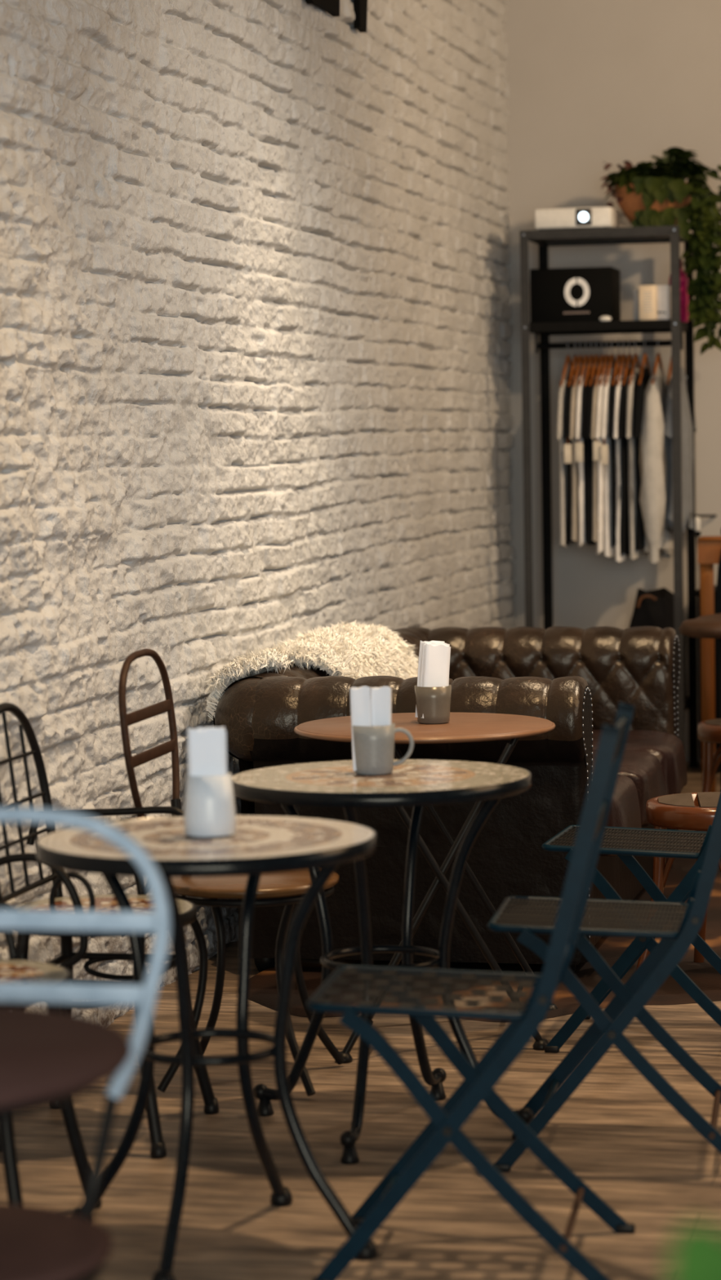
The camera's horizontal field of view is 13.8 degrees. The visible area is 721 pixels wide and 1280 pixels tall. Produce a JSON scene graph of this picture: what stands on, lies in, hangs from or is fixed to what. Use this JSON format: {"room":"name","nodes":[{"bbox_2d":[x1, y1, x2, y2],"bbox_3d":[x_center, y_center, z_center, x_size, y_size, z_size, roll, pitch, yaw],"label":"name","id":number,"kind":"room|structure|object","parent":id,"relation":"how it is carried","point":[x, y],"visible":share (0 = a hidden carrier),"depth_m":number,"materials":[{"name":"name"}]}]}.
{"room":"cafe","nodes":[
{"label":"cafe","id":0,"kind":"room"},
{"bbox_2d":[0,0,515,1024],"bbox_3d":[-0.109,-0.957,9.481,0.071,3.450,6.840,0,4,13],"label":"wall","id":1,"kind":"structure","parent":0,"point":[255,313],"depth_m":8.26,"materials":[{"name":"brick"}]},
{"bbox_2d":[305,0,339,16],"bbox_3d":[-0.121,-2.163,9.340,0.022,0.380,0.383,0,4,13],"label":"wall sign stroke","id":2,"kind":"object","parent":1,"relation":"attached to","point":[331,6],"visible":1,"depth_m":9.40,"materials":[{"name":"black metal"}]},
{"bbox_2d":[353,0,367,32],"bbox_3d":[-0.002,-2.233,9.869,0.022,0.429,0.122,0,4,13],"label":"wall sign stroke","id":3,"kind":"object","parent":1,"relation":"attached to","point":[360,6],"visible":1,"depth_m":9.84,"materials":[{"name":"black metal"}]},
{"bbox_2d":[0,762,720,1279],"bbox_3d":[1.879,1.116,4.641,6.600,0.100,15.900,0,4,13],"label":"floor","id":4,"kind":"structure","parent":0,"point":[615,1132],"depth_m":5.79,"materials":[{"name":"brown wood"}]},
{"bbox_2d":[0,902,102,1208],"bbox_3d":[-0.717,0.623,5.329,0.404,0.881,0.426,0,4,13],"label":"armchair","id":5,"kind":"object","parent":4,"relation":"on","point":[13,969],"visible":0.54,"depth_m":5.39,"materials":[{"name":"metal"}]},
{"bbox_2d":[0,1005,131,1118],"bbox_3d":[-0.523,0.820,3.365,0.544,0.724,0.544,0,4,13],"label":"table","id":6,"kind":"object","parent":4,"relation":"on","point":[48,1059],"visible":1,"depth_m":3.29,"materials":[{"name":"brown wood"}]},
{"bbox_2d":[0,806,170,1279],"bbox_3d":[-0.490,0.698,3.575,0.445,0.950,0.442,0,4,13],"label":"chair","id":7,"kind":"object","parent":4,"relation":"on","point":[37,1242],"visible":0.99,"depth_m":3.69,"materials":[{"name":"blue paint"}]},
{"bbox_2d":[0,702,219,1159],"bbox_3d":[-0.536,0.568,6.085,0.404,0.881,0.426,0,4,13],"label":"armchair","id":8,"kind":"object","parent":4,"relation":"on","point":[141,901],"visible":0.42,"depth_m":6.11,"materials":[{"name":"metal"}]},
{"bbox_2d":[26,648,344,1096],"bbox_3d":[-0.364,0.494,6.554,0.634,0.948,0.424,0,4,13],"label":"chair","id":9,"kind":"object","parent":4,"relation":"on","point":[291,884],"visible":0.73,"depth_m":6.45,"materials":[{"name":"brown metal"}]},
{"bbox_2d":[35,814,377,1279],"bbox_3d":[-0.261,0.702,5.219,0.596,0.722,0.602,0,4,13],"label":"table","id":10,"kind":"object","parent":4,"relation":"on","point":[260,844],"visible":0.83,"depth_m":5.14,"materials":[{"name":"metal"}]},
{"bbox_2d":[183,772,235,838],"bbox_3d":[-0.263,0.288,5.211,0.091,0.106,0.091,0,4,13],"label":"tumbler","id":11,"kind":"object","parent":10,"relation":"on","point":[210,812],"visible":0.99,"depth_m":5.17,"materials":[{"name":"white ceramic"}]},
{"bbox_2d":[186,727,225,774],"bbox_3d":[-0.268,0.242,5.213,0.066,0.181,0.009,-2,4,-11],"label":"paper napkin","id":12,"kind":"object","parent":11,"relation":"in","point":[188,728],"visible":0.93,"depth_m":5.20,"materials":[{"name":"white paper"}]},
{"bbox_2d":[188,726,224,743],"bbox_3d":[-0.266,0.242,5.205,0.063,0.181,0.009,-2,4,-12],"label":"paper napkin","id":13,"kind":"object","parent":11,"relation":"in","point":[222,727],"visible":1,"depth_m":5.20,"materials":[{"name":"white paper"}]},
{"bbox_2d":[188,728,226,776],"bbox_3d":[-0.265,0.244,5.197,0.065,0.180,0.012,-2,4,-10],"label":"paper napkin","id":14,"kind":"object","parent":11,"relation":"in","point":[207,747],"visible":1,"depth_m":5.19,"materials":[{"name":"white paper"}]},
{"bbox_2d":[231,758,533,1164],"bbox_3d":[0.049,0.636,6.069,0.619,0.727,0.627,0,4,13],"label":"table","id":15,"kind":"object","parent":4,"relation":"on","point":[417,784],"visible":0.85,"depth_m":6.00,"materials":[{"name":"tile"}]},
{"bbox_2d":[351,723,413,775],"bbox_3d":[0.038,0.222,6.071,0.116,0.100,0.090,1,5,31],"label":"mug","id":16,"kind":"object","parent":15,"relation":"on","point":[374,746],"visible":1,"depth_m":6.04,"materials":[{"name":"grey ceramic"}]},
{"bbox_2d":[350,687,357,769],"bbox_3d":[0.002,0.180,6.081,0.043,0.169,0.014,-1,4,-1],"label":"paper napkin","id":17,"kind":"object","parent":16,"relation":"in","point":[351,687],"visible":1,"depth_m":6.08,"materials":[{"name":"white paper"}]},
{"bbox_2d":[350,686,371,770],"bbox_3d":[0.002,0.180,6.064,0.044,0.171,0.014,-1,4,-1],"label":"paper napkin","id":18,"kind":"object","parent":16,"relation":"in","point":[360,697],"visible":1,"depth_m":6.06,"materials":[{"name":"white paper"}]},
{"bbox_2d":[370,686,391,726],"bbox_3d":[0.041,0.179,6.070,0.043,0.170,0.015,0,4,13],"label":"paper napkin","id":19,"kind":"object","parent":16,"relation":"in","point":[380,697],"visible":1,"depth_m":6.06,"materials":[{"name":"white paper"}]},
{"bbox_2d":[293,712,557,1063],"bbox_3d":[0.179,0.564,7.115,0.648,0.725,0.693,-2,4,-13],"label":"folding table","id":20,"kind":"object","parent":4,"relation":"on","point":[461,726],"visible":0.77,"depth_m":6.94,"materials":[{"name":"brown wood"}]},
{"bbox_2d":[414,684,451,724],"bbox_3d":[0.174,0.153,7.142,0.089,0.089,0.089,0,4,13],"label":"tumbler","id":21,"kind":"object","parent":20,"relation":"on","point":[433,703],"visible":1,"depth_m":7.11,"materials":[{"name":"beige ceramic"}]},
{"bbox_2d":[417,642,423,717],"bbox_3d":[0.171,0.097,7.147,0.082,0.185,0.007,-3,4,-29],"label":"paper napkin","id":22,"kind":"object","parent":21,"relation":"in","point":[422,642],"visible":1,"depth_m":7.13,"materials":[{"name":"white paper"}]},
{"bbox_2d":[414,640,444,717],"bbox_3d":[0.166,0.094,7.156,0.084,0.190,0.010,-4,5,-33],"label":"paper napkin","id":23,"kind":"object","parent":21,"relation":"in","point":[418,673],"visible":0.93,"depth_m":7.14,"materials":[{"name":"white paper"}]},
{"bbox_2d":[416,640,442,717],"bbox_3d":[0.169,0.095,7.152,0.083,0.188,0.009,-3,5,-32],"label":"paper napkin","id":24,"kind":"object","parent":21,"relation":"in","point":[425,642],"visible":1,"depth_m":7.13,"materials":[{"name":"white paper"}]},
{"bbox_2d":[422,642,440,686],"bbox_3d":[0.176,0.097,7.139,0.082,0.185,0.007,-3,5,-31],"label":"paper napkin","id":25,"kind":"object","parent":21,"relation":"in","point":[424,643],"visible":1,"depth_m":7.12,"materials":[{"name":"white paper"}]},
{"bbox_2d":[420,641,447,686],"bbox_3d":[0.174,0.097,7.144,0.084,0.186,0.006,-3,5,-32],"label":"paper napkin","id":26,"kind":"object","parent":21,"relation":"in","point":[430,642],"visible":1,"depth_m":7.12,"materials":[{"name":"white paper"}]},
{"bbox_2d":[422,644,450,718],"bbox_3d":[0.181,0.099,7.131,0.083,0.182,0.010,-3,4,-29],"label":"paper napkin","id":27,"kind":"object","parent":21,"relation":"in","point":[437,662],"visible":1,"depth_m":7.13,"materials":[{"name":"white paper"}]},
{"bbox_2d":[422,642,449,686],"bbox_3d":[0.179,0.098,7.135,0.084,0.184,0.008,-3,4,-30],"label":"paper napkin","id":28,"kind":"object","parent":21,"relation":"in","point":[445,644],"visible":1,"depth_m":7.12,"materials":[{"name":"white paper"}]},
{"bbox_2d":[306,701,635,1279],"bbox_3d":[0.196,0.596,5.090,0.531,0.946,0.424,0,4,9],"label":"folding chair","id":29,"kind":"object","parent":4,"relation":"on","point":[446,1121],"visible":0.98,"depth_m":4.94,"materials":[{"name":"blue paint"}]},
{"bbox_2d":[249,851,720,1022],"bbox_3d":[0.836,0.795,8.794,1.759,0.012,3.390,0,4,13],"label":"cowhide rug","id":30,"kind":"object","parent":4,"relation":"on","point":[263,987],"visible":0.26,"depth_m":7.73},
{"bbox_2d":[213,626,687,973],"bbox_3d":[0.353,0.418,8.729,1.063,0.792,2.198,0,4,13],"label":"sofa","id":31,"kind":"object","parent":30,"relation":"on","point":[575,679],"visible":0.62,"depth_m":7.75,"materials":[{"name":"brown leather"}]},
{"bbox_2d":[204,619,418,719],"bbox_3d":[-0.068,0.139,8.498,0.457,0.360,1.467,0,4,13],"label":"sheepskin throw","id":32,"kind":"object","parent":31,"relation":"on","point":[355,651],"visible":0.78,"depth_m":8.38,"materials":[{"name":"beige fur"}]},
{"bbox_2d":[598,774,640,856],"bbox_3d":[0.337,0.469,8.138,0.830,0.181,0.597,0,4,13],"label":"seat cushion","id":33,"kind":"object","parent":31,"relation":"on","point":[624,810],"depth_m":8.07,"materials":[{"name":"leather"}]},
{"bbox_2d":[591,749,666,826],"bbox_3d":[0.462,0.429,8.705,0.821,0.182,0.593,0,4,13],"label":"seat cushion","id":34,"kind":"object","parent":31,"relation":"on","point":[644,769],"depth_m":8.52,"materials":[{"name":"leather"}]},
{"bbox_2d":[592,729,687,795],"bbox_3d":[0.593,0.389,9.267,0.830,0.181,0.595,0,4,13],"label":"seat cushion","id":35,"kind":"object","parent":31,"relation":"on","point":[663,744],"depth_m":9.06,"materials":[{"name":"leather"}]},
{"bbox_2d":[635,791,720,968],"bbox_3d":[0.919,0.642,7.689,0.364,0.465,0.364,3,5,44],"label":"stool","id":36,"kind":"object","parent":30,"relation":"on","point":[685,811],"visible":0.54,"depth_m":7.62,"materials":[{"name":"brown wood"}]},
{"bbox_2d":[693,718,720,852],"bbox_3d":[1.299,0.494,9.875,0.364,0.450,0.364,3,5,44],"label":"stool","id":37,"kind":"object","parent":30,"relation":"on","point":[708,731],"visible":0.8,"depth_m":9.83,"materials":[{"name":"brown wood"}]},
{"bbox_2d":[487,795,720,1172],"bbox_3d":[0.530,0.538,5.855,0.531,0.946,0.424,0,4,9],"label":"folding chair","id":38,"kind":"object","parent":4,"relation":"on","point":[629,1000],"visible":0.87,"depth_m":5.71,"materials":[{"name":"blue paint"}]},
{"bbox_2d":[519,225,697,768],"bbox_3d":[1.032,-0.560,12.316,0.643,2.235,0.517,0,4,13],"label":"shelving unit","id":39,"kind":"object","parent":4,"relation":"on","point":[622,235],"visible":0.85,"depth_m":12.14,"materials":[{"name":"grey metal"}]},
{"bbox_2d":[560,340,571,386],"bbox_3d":[0.859,-1.140,12.323,0.014,0.192,0.415,0,4,13],"label":"hanger","id":40,"kind":"object","parent":39,"relation":"hanging from","point":[567,359],"visible":0.77,"depth_m":12.26,"materials":[{"name":"wood"}]},
{"bbox_2d":[555,369,575,547],"bbox_3d":[0.867,-0.754,12.348,0.055,0.728,0.592,0,4,13],"label":"t-shirt","id":41,"kind":"object","parent":40,"relation":"hanging from","point":[562,390],"visible":0.44,"depth_m":12.14,"materials":[{"name":"white fabric"}]},
{"bbox_2d":[567,340,580,386],"bbox_3d":[0.889,-1.140,12.316,0.014,0.192,0.415,0,4,13],"label":"hanger","id":42,"kind":"object","parent":39,"relation":"hanging from","point":[575,359],"visible":0.71,"depth_m":12.24,"materials":[{"name":"wood"}]},
{"bbox_2d":[563,368,575,545],"bbox_3d":[0.891,-0.759,12.343,0.055,0.718,0.592,0,4,13],"label":"t-shirt","id":43,"kind":"object","parent":42,"relation":"hanging from","point":[567,446],"visible":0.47,"depth_m":12.13,"materials":[{"name":"black fabric"}]},
{"bbox_2d":[529,266,620,323],"bbox_3d":[0.881,-1.407,12.220,0.335,0.222,0.262,0,4,13],"label":"box","id":44,"kind":"object","parent":39,"relation":"on","point":[565,295],"visible":0.94,"depth_m":12.10,"materials":[{"name":"black cardboard"}]},
{"bbox_2d":[534,206,618,230],"bbox_3d":[0.884,-1.712,12.179,0.315,0.092,0.243,0,4,13],"label":"projector","id":45,"kind":"object","parent":39,"relation":"on","point":[600,216],"visible":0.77,"depth_m":12.07,"materials":[{"name":"white plastic"}]},
{"bbox_2d":[572,340,585,386],"bbox_3d":[0.909,-1.141,12.311,0.014,0.192,0.415,0,4,13],"label":"hanger","id":46,"kind":"object","parent":39,"relation":"hanging from","point":[580,360],"visible":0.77,"depth_m":12.24,"materials":[{"name":"wood"}]},
{"bbox_2d":[568,368,581,542],"bbox_3d":[0.915,-0.764,12.337,0.056,0.708,0.592,0,4,13],"label":"t-shirt","id":47,"kind":"object","parent":46,"relation":"hanging from","point":[574,388],"visible":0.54,"depth_m":12.13,"materials":[{"name":"beige fabric"}]},
{"bbox_2d":[577,340,591,386],"bbox_3d":[0.932,-1.141,12.306,0.014,0.192,0.415,0,4,13],"label":"hanger","id":48,"kind":"object","parent":39,"relation":"hanging from","point":[585,359],"visible":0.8,"depth_m":12.23,"materials":[{"name":"wood"}]},
{"bbox_2d":[574,368,586,546],"bbox_3d":[0.943,-0.756,12.331,0.054,0.723,0.592,0,4,13],"label":"t-shirt","id":49,"kind":"object","parent":48,"relation":"hanging from","point":[578,446],"visible":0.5,"depth_m":12.13,"materials":[{"name":"white fabric"}]},
{"bbox_2d":[583,340,595,386],"bbox_3d":[0.953,-1.141,12.301,0.014,0.192,0.415,0,4,13],"label":"hanger","id":50,"kind":"object","parent":39,"relation":"hanging from","point":[591,356],"visible":0.73,"depth_m":12.22,"materials":[{"name":"wood"}]},
{"bbox_2d":[580,368,595,545],"bbox_3d":[0.967,-0.759,12.325,0.055,0.718,0.592,0,4,13],"label":"t-shirt","id":51,"kind":"object","parent":50,"relation":"hanging from","point":[584,404],"visible":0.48,"depth_m":12.12,"materials":[{"name":"black fabric"}]},
{"bbox_2d":[588,340,601,386],"bbox_3d":[0.974,-1.141,12.297,0.014,0.192,0.415,0,4,13],"label":"hanger","id":52,"kind":"object","parent":39,"relation":"hanging from","point":[596,358],"visible":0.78,"depth_m":12.22,"materials":[{"name":"wood"}]},
{"bbox_2d":[585,368,596,545],"bbox_3d":[0.978,-0.759,12.323,0.055,0.718,0.591,0,4,15],"label":"t-shirt","id":53,"kind":"object","parent":52,"relation":"hanging from","point":[589,392],"visible":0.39,"depth_m":12.11,"materials":[{"name":"black fabric"}]},
{"bbox_2d":[594,340,606,386],"bbox_3d":[0.996,-1.141,12.292,0.014,0.192,0.415,0,4,13],"label":"hanger","id":54,"kind":"object","parent":39,"relation":"hanging from","point":[602,356],"visible":0.73,"depth_m":12.21,"materials":[{"name":"wood"}]},
{"bbox_2d":[589,368,601,542],"bbox_3d":[0.996,-0.764,12.319,0.054,0.708,0.592,0,4,13],"label":"t-shirt","id":55,"kind":"object","parent":54,"relation":"hanging from","point":[594,395],"visible":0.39,"depth_m":12.11,"materials":[{"name":"beige fabric"}]},
{"bbox_2d":[599,315,611,320],"bbox_3d":[0.989,-1.298,12.051,0.050,0.026,0.040,0,4,13],"label":"case","id":56,"kind":"object","parent":39,"relation":"on","point":[602,317],"visible":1,"depth_m":12.04,"materials":[{"name":"white plastic"}]},
{"bbox_2d":[599,340,611,385],"bbox_3d":[1.016,-1.141,12.287,0.014,0.192,0.415,0,4,13],"label":"hanger","id":57,"kind":"object","parent":39,"relation":"hanging from","point":[606,356],"visible":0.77,"depth_m":12.21,"materials":[{"name":"wood"}]},
{"bbox_2d":[592,368,606,555],"bbox_3d":[1.015,-0.739,12.316,0.054,0.758,0.592,0,4,13],"label":"t-shirt","id":58,"kind":"object","parent":57,"relation":"hanging from","point":[597,444],"visible":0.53,"depth_m":12.11,"materials":[{"name":"white fabric"}]},
{"bbox_2d":[604,339,615,385],"bbox_3d":[1.036,-1.141,12.283,0.014,0.192,0.415,0,4,13],"label":"hanger","id":59,"kind":"object","parent":39,"relation":"hanging from","point":[611,357],"visible":0.77,"depth_m":12.21,"materials":[{"name":"wood"}]},
{"bbox_2d":[600,368,615,557],"bbox_3d":[1.044,-0.734,12.310,0.053,0.768,0.592,0,4,13],"label":"t-shirt","id":60,"kind":"object","parent":59,"relation":"hanging from","point":[609,551],"visible":0.44,"depth_m":12.11,"materials":[{"name":"white fabric"}]},
{"bbox_2d":[611,339,623,385],"bbox_3d":[1.065,-1.141,12.276,0.014,0.192,0.415,0,4,13],"label":"hanger","id":61,"kind":"object","parent":39,"relation":"hanging from","point":[618,357],"visible":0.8,"depth_m":12.20,"materials":[{"name":"wood"}]},
{"bbox_2d":[608,368,618,546],"bbox_3d":[1.074,-0.754,12.302,0.054,0.728,0.592,0,4,13],"label":"t-shirt","id":62,"kind":"object","parent":61,"relation":"hanging from","point":[612,388],"visible":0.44,"depth_m":12.09,"materials":[{"name":"black fabric"}]},
{"bbox_2d":[616,339,628,385],"bbox_3d":[1.084,-1.141,12.272,0.014,0.192,0.415,0,4,13],"label":"hanger","id":63,"kind":"object","parent":39,"relation":"hanging from","point":[623,359],"visible":0.76,"depth_m":12.20,"materials":[{"name":"wood"}]},
{"bbox_2d":[613,368,629,562],"bbox_3d":[1.091,-0.724,12.300,0.051,0.788,0.592,0,4,13],"label":"t-shirt","id":64,"kind":"object","parent":63,"relation":"hanging from","point":[619,558],"visible":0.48,"depth_m":12.10,"materials":[{"name":"white fabric"}]},
{"bbox_2d":[622,339,632,385],"bbox_3d":[1.107,-1.141,12.267,0.014,0.192,0.415,0,4,13],"label":"hanger","id":65,"kind":"object","parent":39,"relation":"hanging from","point":[628,359],"visible":0.79,"depth_m":12.20,"materials":[{"name":"wood"}]},
{"bbox_2d":[617,368,631,555],"bbox_3d":[1.106,-0.734,12.296,0.057,0.768,0.592,0,4,13],"label":"t-shirt","id":66,"kind":"object","parent":65,"relation":"hanging from","point":[624,524],"visible":0.52,"depth_m":12.09,"materials":[{"name":"black fabric"}]},
{"bbox_2d":[627,339,639,385],"bbox_3d":[1.132,-1.141,12.261,0.014,0.192,0.415,0,4,13],"label":"hanger","id":67,"kind":"object","parent":39,"relation":"hanging from","point":[635,357],"visible":0.82,"depth_m":12.20,"materials":[{"name":"wood"}]},
{"bbox_2d":[625,368,648,559],"bbox_3d":[1.147,-0.729,12.287,0.056,0.778,0.592,0,4,13],"label":"t-shirt","id":68,"kind":"object","parent":67,"relation":"hanging from","point":[633,554],"visible":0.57,"depth_m":12.09,"materials":[{"name":"white fabric"}]},
{"bbox_2d":[632,289,639,319],"bbox_3d":[1.132,-1.358,12.132,0.036,0.128,0.075,0,4,13],"label":"carton","id":69,"kind":"object","parent":39,"relation":"on","point":[635,292],"visible":0.62,"depth_m":12.10,"materials":[{"name":"beige cardboard"}]},
{"bbox_2d":[637,338,650,385],"bbox_3d":[1.170,-1.141,12.252,0.014,0.192,0.415,0,4,13],"label":"hanger","id":70,"kind":"object","parent":39,"relation":"hanging from","point":[645,359],"visible":0.85,"depth_m":12.20,"materials":[{"name":"wood"}]},
{"bbox_2d":[632,368,650,551],"bbox_3d":[1.170,-0.744,12.281,0.075,0.748,0.592,0,4,13],"label":"t-shirt","id":71,"kind":"object","parent":70,"relation":"hanging from","point":[638,391],"visible":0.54,"depth_m":12.07,"materials":[{"name":"black fabric"}]},
{"bbox_2d":[638,284,657,319],"bbox_3d":[1.164,-1.360,12.042,0.070,0.142,0.076,0,4,13],"label":"carton","id":72,"kind":"object","parent":39,"relation":"on","point":[647,294],"visible":1,"depth_m":12.01,"materials":[{"name":"beige cardboard"}]},
{"bbox_2d":[643,291,651,311],"bbox_3d":[1.156,-1.361,12.005,0.030,0.081,0.001,0,4,13],"label":"print","id":73,"kind":"object","parent":72,"relation":"attached to","point":[646,295],"depth_m":12.00},
{"bbox_2d":[613,182,690,225],"bbox_3d":[1.206,-1.766,12.189,0.336,0.188,0.336,0,4,13],"label":"plant pot","id":74,"kind":"object","parent":39,"relation":"on","point":[642,203],"depth_m":12.02,"materials":[{"name":"ceramic"}]},
{"bbox_2d":[628,587,686,698],"bbox_3d":[1.202,0.022,12.284,0.271,0.474,0.245,0,4,13],"label":"bag","id":75,"kind":"object","parent":39,"relation":"on","point":[655,607],"visible":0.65,"depth_m":12.22,"materials":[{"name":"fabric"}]},
{"bbox_2d":[651,338,663,384],"bbox_3d":[1.223,-1.141,12.241,0.014,0.192,0.415,0,4,13],"label":"hanger","id":76,"kind":"object","parent":39,"relation":"hanging from","point":[658,359],"visible":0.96,"depth_m":12.19,"materials":[{"name":"wood"}]},
{"bbox_2d":[639,367,673,563],"bbox_3d":[1.230,-0.722,12.269,0.135,0.793,0.553,0,4,13],"label":"garment","id":77,"kind":"object","parent":76,"relation":"hanging from","point":[653,451],"visible":0.86,"depth_m":12.03,"materials":[{"name":"white fabric"}]},
{"bbox_2d":[599,146,720,355],"bbox_3d":[1.275,-1.585,12.178,0.598,0.853,0.397,1,4,24],"label":"potted plant","id":78,"kind":"object","parent":39,"relation":"on","point":[646,195],"visible":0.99,"depth_m":12.02,"materials":[{"name":"plant"}]},
{"bbox_2d":[656,284,671,319],"bbox_3d":[1.225,-1.360,12.034,0.048,0.142,0.076,0,4,13],"label":"carton","id":79,"kind":"object","parent":39,"relation":"on","point":[664,312],"visible":1,"depth_m":12.00,"materials":[{"name":"white cardboard"}]},
{"bbox_2d":[666,355,671,384],"bbox_3d":[1.282,-1.141,12.227,0.014,0.192,0.415,0,4,13],"label":"hanger","id":80,"kind":"object","parent":39,"relation":"hanging from","point":[669,365],"visible":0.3,"depth_m":12.09,"materials":[{"name":"wood"}]},
{"bbox_2d":[663,367,696,533],"bbox_3d":[1.316,-0.783,12.317,0.102,0.680,0.649,0,4,13],"label":"jacket","id":81,"kind":"object","parent":80,"relation":"hanging from","point":[686,420],"visible":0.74,"depth_m":12.21,"materials":[{"name":"fabric"}]},
{"bbox_2d":[668,257,688,322],"bbox_3d":[1.305,-1.436,12.242,0.080,0.262,0.080,0,4,13],"label":"bottle","id":82,"kind":"object","parent":39,"relation":"on","point":[683,281],"visible":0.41,"depth_m":12.21,"materials":[{"name":"plastic"}]},
{"bbox_2d":[541,791,720,1053],"bbox_3d":[0.711,0.462,6.918,0.531,0.946,0.424,0,4,15],"label":"folding chair","id":83,"kind":"object","parent":4,"relation":"on","point":[624,852],"visible":0.69,"depth_m":6.80,"materials":[{"name":"blue paint"}]},
{"bbox_2d":[669,1221,720,1279],"bbox_3d":[0.283,0.806,1.659,0.270,0.978,0.270,0,4,13],"label":"leafy plant","id":84,"kind":"object","parent":4,"relation":"on","point":[695,1254],"visible":1,"depth_m":1.62,"materials":[{"name":"green plant"}]},
{"bbox_2d":[677,613,720,791],"bbox_3d":[1.657,0.291,10.520,1.004,0.757,0.741,0,4,13],"label":"table","id":85,"kind":"object","parent":4,"relation":"on","point":[708,626],"visible":0.98,"depth_m":10.28,"materials":[{"name":"brown wood"}]},
{"bbox_2d":[693,585,719,774],"bbox_3d":[2.066,0.162,12.305,1.330,0.760,0.467,0,4,13],"label":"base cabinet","id":86,"kind":"object","parent":4,"relation":"on","point":[696,593],"visible":0.27,"depth_m":12.23,"materials":[{"name":"wood"}]},
{"bbox_2d":[697,536,720,791],"bbox_3d":[1.377,0.106,11.468,0.142,1.008,0.140,0,4,13],"label":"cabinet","id":87,"kind":"object","parent":4,"relation":"on","point":[708,548],"visible":0.76,"depth_m":11.43,"materials":[{"name":"orange wood"}]},
{"bbox_2d":[715,531,720,674],"bbox_3d":[1.435,0.094,11.213,0.196,1.065,0.170,0,4,13],"label":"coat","id":88,"kind":"object","parent":4,"relation":"on","point":[717,601],"visible":0.71,"depth_m":11.19,"materials":[{"name":"fabric"}]},
{"bbox_2d":[502,0,720,762],"bbox_3d":[3.574,-1.481,12.190,6.400,4.000,0.120,0,4,13],"label":"wall","id":89,"kind":"structure","parent":0,"point":[591,83],"depth_m":12.68,"materials":[{"name":"beige paint"}]},
{"bbox_2d":[695,514,716,573],"bbox_3d":[1.425,-0.312,12.648,0.187,0.446,0.057,-1,4,-3],"label":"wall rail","id":90,"kind":"object","parent":89,"relation":"attached to","point":[697,516],"visible":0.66,"depth_m":12.62,"materials":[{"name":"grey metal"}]},
{"bbox_3d":[-1.189,-0.944,5.286,0.260,4.030,16.500,0,4,13],"label":"wall","id":91,"kind":"structure","parent":0,"visible":0},
{"bbox_2d":[5,897,15,905],"bbox_3d":[-0.858,0.598,5.988,0.024,0.033,0.900,0,4,13],"label":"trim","id":92,"kind":"structure","parent":91,"relation":"attached to","point":[11,902],"depth_m":6.40,"materials":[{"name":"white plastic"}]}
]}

